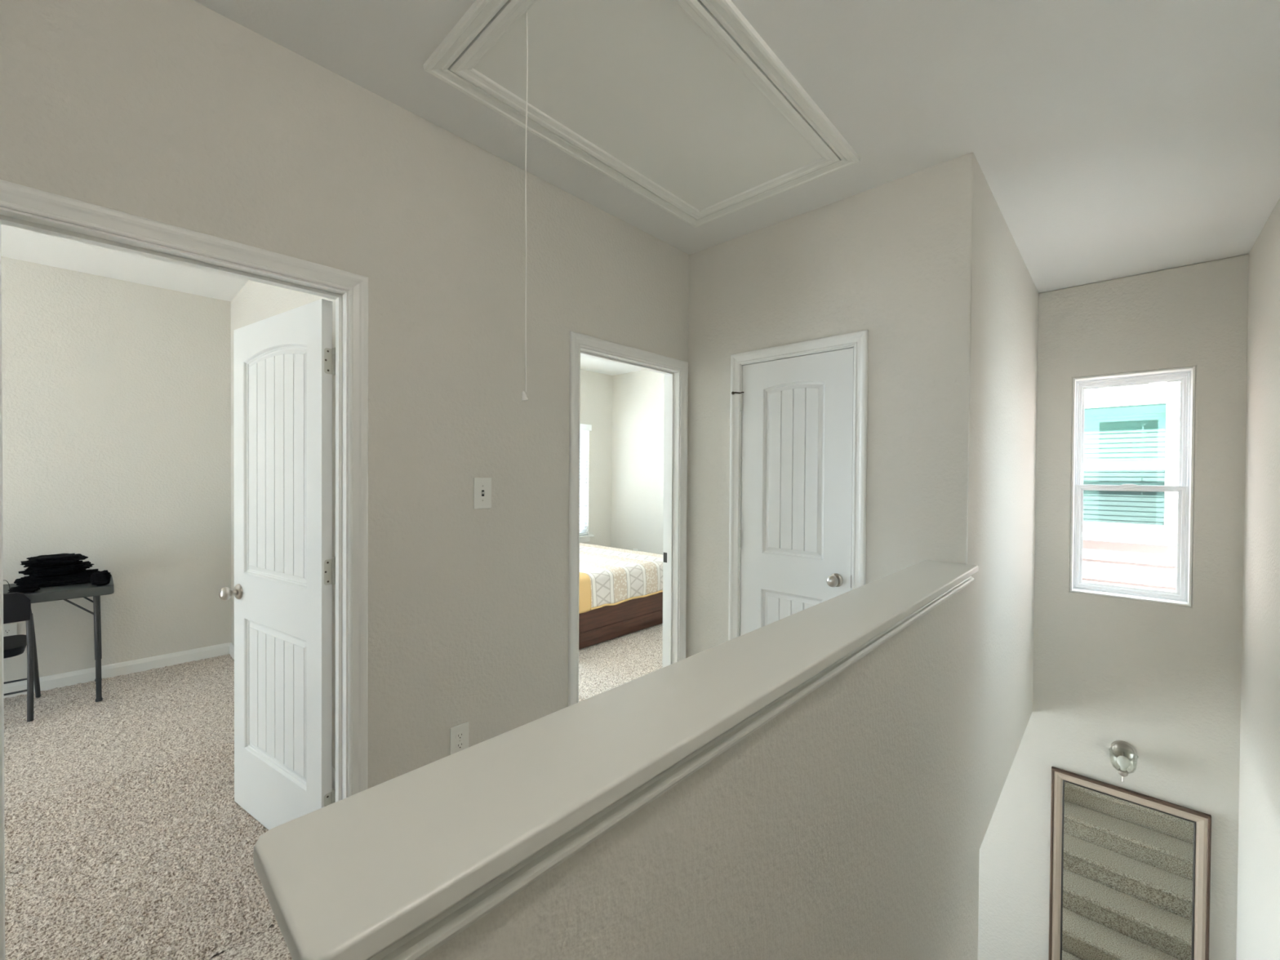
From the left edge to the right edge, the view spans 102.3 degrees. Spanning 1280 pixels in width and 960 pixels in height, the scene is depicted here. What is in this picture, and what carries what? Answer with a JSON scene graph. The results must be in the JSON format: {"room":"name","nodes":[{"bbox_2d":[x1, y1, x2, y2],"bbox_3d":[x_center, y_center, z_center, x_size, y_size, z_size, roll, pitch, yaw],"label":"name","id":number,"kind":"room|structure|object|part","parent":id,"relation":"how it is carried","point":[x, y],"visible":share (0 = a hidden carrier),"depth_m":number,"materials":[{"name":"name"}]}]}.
{"room":"upstairs hallway landing","nodes":[
{"label":"upstairs hallway landing","id":0,"kind":"room"},
{"bbox_2d":[1,256,231,682],"bbox_3d":[-4.601,-0.007,2.640,0.150,2.755,3.944,1,1,43],"label":"wall","id":1,"kind":"structure","parent":0,"point":[117,393],"depth_m":3.57,"materials":[{"name":"white paint"}]},
{"bbox_2d":[3,622,17,636],"bbox_3d":[-3.959,0.965,3.224,0.008,0.125,0.079,1,1,43],"label":"wall outlet","id":2,"kind":"object","parent":1,"relation":"attached to","point":[10,629],"visible":0.59,"depth_m":3.23,"materials":[{"name":"white plastic"}]},
{"bbox_2d":[3,628,11,633],"bbox_3d":[-3.957,0.946,3.222,0.002,0.027,0.034,1,1,43],"label":"receptacle","id":3,"kind":"object","parent":2,"relation":"attached to","point":[5,630],"depth_m":3.22,"materials":[{"name":"white plastic"}]},
{"bbox_2d":[4,746,274,959],"bbox_3d":[-1.135,1.534,2.236,5.718,0.273,8.095,1,1,43],"label":"floor","id":4,"kind":"structure","parent":0,"point":[272,925],"depth_m":1.59,"materials":[{"name":"beige carpet"}]},
{"bbox_2d":[4,653,277,959],"bbox_3d":[-3.404,1.381,1.521,3.164,0.019,3.946,1,1,43],"label":"carpet","id":5,"kind":"object","parent":4,"relation":"on","point":[156,862],"visible":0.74,"depth_m":2.07,"materials":[{"name":"beige carpet"}]},
{"bbox_2d":[3,592,40,722],"bbox_3d":[-3.745,0.993,2.885,0.504,0.741,0.487,1,1,43],"label":"folding chair","id":6,"kind":"object","parent":5,"relation":"on","point":[16,606],"visible":0.98,"depth_m":2.90,"materials":[{"name":"black plastic"}]},
{"bbox_3d":[-3.754,0.966,2.893,0.390,0.048,0.398,1,1,43],"label":"seat","id":7,"kind":"part","parent":6,"relation":"part of","materials":[{"name":"black plastic"}]},
{"bbox_3d":[-3.580,0.706,2.729,0.058,0.162,0.456,1,1,43],"label":"backrest","id":8,"kind":"part","parent":6,"relation":"part of","materials":[{"name":"black plastic"}]},
{"bbox_3d":[-3.445,1.016,2.904,0.043,0.687,0.032,0,1,-7],"label":"leg","id":9,"kind":"part","parent":6,"relation":"part of","materials":[{"name":"black metal"}]},
{"bbox_3d":[-3.616,1.058,3.075,0.433,0.608,0.024,1,1,45],"label":"leg","id":10,"kind":"part","parent":6,"relation":"part of","materials":[{"name":"black metal"}]},
{"bbox_2d":[3,574,114,702],"bbox_3d":[-4.088,1.006,2.688,0.505,0.708,1.872,1,1,43],"label":"folding table","id":11,"kind":"object","parent":5,"relation":"on","point":[64,592],"visible":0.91,"depth_m":3.15,"materials":[{"name":"grey plastic"}]},
{"bbox_2d":[8,584,39,593],"bbox_3d":[-3.559,0.630,2.976,0.100,0.039,0.123,1,1,43],"label":"garment","id":12,"kind":"object","parent":11,"relation":"on","point":[24,588],"visible":0.91,"depth_m":2.96,"materials":[{"name":"black fabric"}]},
{"bbox_2d":[13,568,99,586],"bbox_3d":[-3.621,0.610,3.228,0.273,0.073,0.383,1,1,43],"label":"garment","id":13,"kind":"object","parent":11,"relation":"on","point":[83,576],"visible":0.63,"depth_m":3.14,"materials":[{"name":"black fabric"}]},
{"bbox_2d":[17,560,94,577],"bbox_3d":[-3.620,0.544,3.205,0.280,0.059,0.312,1,1,43],"label":"garment","id":14,"kind":"object","parent":13,"relation":"on","point":[56,569],"visible":0.91,"depth_m":3.13,"materials":[{"name":"black fabric"}]},
{"bbox_2d":[20,553,88,567],"bbox_3d":[-3.629,0.494,3.200,0.252,0.046,0.279,1,1,43],"label":"garment","id":15,"kind":"object","parent":14,"relation":"on","point":[60,558],"visible":1,"depth_m":3.15,"materials":[{"name":"black fabric"}]},
{"bbox_3d":[-3.334,1.034,3.169,0.033,0.653,0.039,1,1,43],"label":"leg","id":16,"kind":"part","parent":11,"relation":"part of","materials":[{"name":"black metal"}]},
{"bbox_2d":[89,569,111,586],"bbox_3d":[-3.356,0.607,3.207,0.122,0.086,0.092,1,1,43],"label":"garment","id":17,"kind":"object","parent":11,"relation":"on","point":[97,578],"visible":1,"depth_m":3.17,"materials":[{"name":"black fabric"}]},
{"bbox_2d":[208,924,292,959],"bbox_3d":[-0.773,1.413,0.229,2.444,0.001,5.668,1,1,43],"label":"carpet","id":18,"kind":"object","parent":4,"relation":"on","point":[270,944],"visible":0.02,"depth_m":1.53,"materials":[{"name":"beige carpet"}]},
{"bbox_2d":[578,622,662,702],"bbox_3d":[-0.605,1.371,4.443,3.088,0.019,3.921,1,1,43],"label":"carpet","id":19,"kind":"object","parent":4,"relation":"on","point":[608,664],"visible":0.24,"depth_m":3.93,"materials":[{"name":"beige carpet"}]},
{"bbox_2d":[578,591,662,648],"bbox_3d":[-0.794,1.059,5.115,1.850,0.583,1.560,1,1,43],"label":"bed","id":20,"kind":"object","parent":19,"relation":"on","point":[606,623],"visible":0.04,"depth_m":4.44,"materials":[{"name":"brown wood"}]},
{"bbox_2d":[578,542,662,613],"bbox_3d":[-0.782,0.896,5.090,1.880,0.301,1.621,1,1,43],"label":"quilt","id":21,"kind":"object","parent":20,"relation":"on","point":[609,575],"visible":0.41,"depth_m":4.56,"materials":[{"name":"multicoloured fabric"}]},
{"bbox_3d":[-0.125,1.258,4.487,0.010,0.075,1.560,1,1,43],"label":"rail","id":22,"kind":"part","parent":20,"relation":"part of","materials":[{"name":"brown wood"}]},
{"bbox_2d":[231,280,335,769],"bbox_3d":[-2.047,0.006,3.025,3.044,2.755,0.115,1,1,43],"label":"wall","id":23,"kind":"structure","parent":0,"point":[255,301],"depth_m":3.21,"materials":[{"name":"white paint"}]},
{"bbox_2d":[0,0,688,788],"bbox_3d":[-0.904,0.025,1.935,0.115,2.755,7.980,1,1,43],"label":"wall","id":24,"kind":"structure","parent":0,"point":[180,113],"depth_m":1.91,"materials":[{"name":"white paint"}]},
{"bbox_2d":[4,642,335,789],"bbox_3d":[-3.446,1.338,1.560,3.043,0.090,3.944,1,1,43],"label":"baseboard","id":25,"kind":"structure","parent":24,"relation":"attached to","point":[82,676],"depth_m":3.59,"materials":[{"name":"white paint"}]},
{"bbox_2d":[0,179,368,959],"bbox_3d":[-1.300,0.345,1.519,0.148,2.094,0.885,1,1,43],"label":"door frame","id":26,"kind":"structure","parent":24,"relation":"attached to","point":[21,206],"depth_m":1.75,"materials":[{"name":"white paint"}]},
{"bbox_2d":[218,298,335,830],"bbox_3d":[-1.410,0.374,2.013,0.753,2.016,0.169,1,1,33],"label":"door","id":27,"kind":"structure","parent":24,"relation":"in","point":[284,363],"depth_m":1.97,"materials":[{"name":"white paint"}]},
{"bbox_3d":[-1.711,0.471,2.147,0.066,0.066,0.067,1,1,33],"label":"knob","id":28,"kind":"part","parent":27,"relation":"part of","materials":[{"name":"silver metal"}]},
{"bbox_2d":[449,721,468,755],"bbox_3d":[-0.720,1.040,2.058,0.008,0.125,0.079,1,1,43],"label":"wall outlet","id":29,"kind":"object","parent":24,"relation":"attached to","point":[459,735],"visible":0.92,"depth_m":2.05,"materials":[{"name":"white plastic"}]},
{"bbox_2d":[455,741,463,750],"bbox_3d":[-0.719,1.060,2.056,0.002,0.027,0.034,1,1,43],"label":"receptacle","id":30,"kind":"object","parent":29,"relation":"attached to","point":[459,744],"depth_m":2.05,"materials":[{"name":"white plastic"}]},
{"bbox_2d":[455,731,464,740],"bbox_3d":[-0.718,1.021,2.056,0.002,0.027,0.034,1,1,43],"label":"receptacle","id":31,"kind":"object","parent":29,"relation":"attached to","point":[460,735],"depth_m":2.05,"materials":[{"name":"white plastic"}]},
{"bbox_2d":[473,477,491,509],"bbox_3d":[-0.644,0.054,2.116,0.017,0.128,0.079,1,1,43],"label":"light switch","id":32,"kind":"object","parent":24,"relation":"attached to","point":[482,486],"visible":1,"depth_m":2.12,"materials":[{"name":"white plastic"}]},
{"bbox_2d":[568,331,688,706],"bbox_3d":[-0.076,0.340,2.821,0.148,2.094,0.893,1,1,43],"label":"door frame","id":33,"kind":"structure","parent":24,"relation":"attached to","point":[675,371],"depth_m":3.06,"materials":[{"name":"white paint"}]},
{"bbox_3d":[0.155,0.470,3.126,0.033,0.060,0.001,1,1,43],"label":"strike plate","id":34,"kind":"part","parent":33,"relation":"part of","materials":[{"name":"grey metal"}]},
{"bbox_2d":[580,368,612,546],"bbox_3d":[-1.775,-0.017,5.539,0.150,2.755,3.921,1,1,43],"label":"wall","id":35,"kind":"structure","parent":0,"point":[596,388],"depth_m":6.74,"materials":[{"name":"white paint"}]},
{"bbox_2d":[579,534,594,542],"bbox_3d":[-0.985,0.749,6.334,0.170,0.085,0.977,1,1,43],"label":"window sill","id":36,"kind":"structure","parent":35,"relation":"attached to","point":[585,538],"depth_m":6.56,"materials":[{"name":"white paint"}]},
{"bbox_2d":[611,369,664,555],"bbox_3d":[1.276,0.004,5.440,4.432,2.755,0.115,1,1,43],"label":"wall","id":37,"kind":"structure","parent":0,"point":[637,397],"depth_m":6.58,"materials":[{"name":"white paint"}]},
{"bbox_2d":[0,0,1279,375],"bbox_3d":[-1.061,-1.366,2.156,5.868,0.020,8.095,1,1,43],"label":"ceiling","id":38,"kind":"structure","parent":0,"point":[1110,140],"depth_m":1.87,"materials":[{"name":"white paint"}]},
{"bbox_2d":[422,0,860,227],"bbox_3d":[0.107,-1.337,1.911,0.860,0.018,1.457,1,1,43],"label":"attic hatch","id":39,"kind":"object","parent":38,"relation":"attached to","point":[682,104],"visible":1,"depth_m":1.79,"materials":[{"name":"white paint"}]},
{"bbox_2d":[521,12,528,400],"bbox_3d":[-0.327,-0.783,1.478,0.018,1.111,0.018,1,1,43],"label":"pull cord","id":40,"kind":"object","parent":39,"relation":"hanging from","point":[524,397],"visible":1,"depth_m":1.48,"materials":[{"name":"white fabric"}]},
{"bbox_3d":[-0.331,-0.242,1.483,0.018,0.028,0.018,1,1,43],"label":"pull knob","id":41,"kind":"part","parent":40,"relation":"part of","materials":[{"name":"white plastic"}]},
{"bbox_3d":[-0.326,-0.796,1.479,0.008,1.085,0.006,1,1,43],"label":"cord","id":42,"kind":"part","parent":40,"relation":"part of","materials":[{"name":"white fabric"}]},
{"bbox_2d":[421,152,1038,959],"bbox_3d":[1.255,1.551,2.124,0.115,5.783,4.525,1,1,43],"label":"wall","id":43,"kind":"structure","parent":0,"point":[852,824],"depth_m":1.47,"materials":[{"name":"white paint"}]},
{"bbox_2d":[253,560,978,959],"bbox_3d":[0.496,0.362,1.301,0.198,0.026,2.362,1,1,43],"label":"ledge","id":44,"kind":"object","parent":43,"relation":"on","point":[350,877],"visible":1,"depth_m":0.59,"materials":[{"name":"white paint"}]},
{"bbox_2d":[269,576,973,959],"bbox_3d":[0.502,0.401,1.304,0.160,0.053,2.350,1,1,43],"label":"trim","id":45,"kind":"structure","parent":43,"relation":"attached to","point":[421,942],"depth_m":0.61,"materials":[{"name":"white paint"}]},
{"bbox_2d":[685,163,941,657],"bbox_3d":[0.817,0.029,2.699,1.346,2.755,0.115,1,1,43],"label":"wall","id":46,"kind":"structure","parent":0,"point":[869,260],"depth_m":2.46,"materials":[{"name":"white paint"}]},
{"bbox_2d":[731,347,853,635],"bbox_3d":[0.759,0.379,2.659,0.654,2.018,0.102,1,1,43],"label":"door","id":47,"kind":"structure","parent":46,"relation":"in","point":[795,533],"depth_m":2.65,"materials":[{"name":"white paint"}]},
{"bbox_3d":[0.930,0.485,2.475,0.066,0.066,0.067,1,1,43],"label":"knob","id":48,"kind":"part","parent":47,"relation":"part of","materials":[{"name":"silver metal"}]},
{"bbox_2d":[728,329,868,640],"bbox_3d":[0.814,0.347,2.691,0.745,2.094,0.132,1,1,43],"label":"door frame","id":49,"kind":"structure","parent":46,"relation":"attached to","point":[859,340],"depth_m":2.56,"materials":[{"name":"white paint"}]},
{"bbox_2d":[977,253,1248,959],"bbox_3d":[2.387,1.538,4.267,3.668,5.783,0.150,1,1,43],"label":"wall","id":50,"kind":"structure","parent":0,"point":[1162,680],"depth_m":3.36,"materials":[{"name":"white paint"}]},
{"bbox_2d":[1110,740,1137,782],"bbox_3d":[3.131,1.835,3.338,0.142,0.222,0.186,1,1,43],"label":"wall sconce","id":51,"kind":"object","parent":50,"relation":"attached to","point":[1124,752],"visible":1,"depth_m":3.37,"materials":[{"name":"grey metal"}]},
{"bbox_3d":[3.116,1.828,3.322,0.063,0.089,0.063,1,1,43],"label":"bulb","id":52,"kind":"part","parent":51,"relation":"part of","materials":[{"name":"white glass"}]},
{"bbox_2d":[1048,766,1211,959],"bbox_3d":[3.184,2.970,3.397,0.760,1.866,0.034,1,1,43],"label":"framed mirror","id":53,"kind":"object","parent":50,"relation":"attached to","point":[1130,871],"visible":1,"depth_m":3.40,"materials":[{"name":"mirror glass"},{"name":"wood"}]},
{"bbox_2d":[1070,366,1195,606],"bbox_3d":[3.271,0.038,3.448,0.581,1.489,0.166,1,1,43],"label":"window","id":54,"kind":"structure","parent":50,"relation":"in","point":[1185,375],"depth_m":3.39,"materials":[{"name":"white plastic"}]},
{"bbox_3d":[3.294,0.403,3.478,0.555,0.732,0.028,1,1,43],"label":"sash","id":55,"kind":"part","parent":54,"relation":"part of","materials":[{"name":"white plastic"}]},
{"bbox_3d":[3.314,-0.310,3.488,0.541,0.749,0.030,1,1,43],"label":"sash","id":56,"kind":"part","parent":54,"relation":"part of","materials":[{"name":"white plastic"}]},
{"bbox_2d":[1235,197,1279,959],"bbox_3d":[0.924,1.569,0.143,0.150,5.783,7.865,1,1,43],"label":"wall","id":57,"kind":"structure","parent":0,"point":[1258,903],"depth_m":2.63,"materials":[{"name":"white paint"}]},
{"label":"ground","id":58,"kind":"structure","parent":0,"visible":0},
{"bbox_2d":[1082,382,1180,591],"bbox_3d":[4.424,1.446,4.731,10.000,6.132,0.423,1,1,43],"label":"window glass","id":59,"kind":"object","parent":58,"relation":"on","point":[1131,433],"visible":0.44,"depth_m":4.58,"materials":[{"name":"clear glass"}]},
{"bbox_3d":[4.158,0.147,4.751,0.954,0.480,0.006,1,1,43],"label":"pane","id":60,"kind":"part","parent":59,"relation":"part of","materials":[{"name":"clear glass"}]},
{"bbox_2d":[1083,404,1166,462],"bbox_3d":[4.215,-0.125,4.807,0.994,1.066,0.040,1,1,43],"label":"window blind","id":61,"kind":"object","parent":59,"relation":"hanging from","point":[1135,433],"depth_m":4.65,"materials":[{"name":"white"}]},
{"bbox_3d":[-1.029,0.011,6.370,0.060,1.390,0.872,1,1,43],"label":"window","id":62,"kind":"structure","parent":0,"visible":0},
{"bbox_2d":[579,423,591,535],"bbox_3d":[-0.961,-0.001,6.306,0.090,1.408,0.896,1,1,43],"label":"window blind","id":63,"kind":"object","parent":62,"relation":"attached to","point":[584,428],"visible":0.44,"depth_m":6.59,"materials":[{"name":"white plastic"}]}
]}

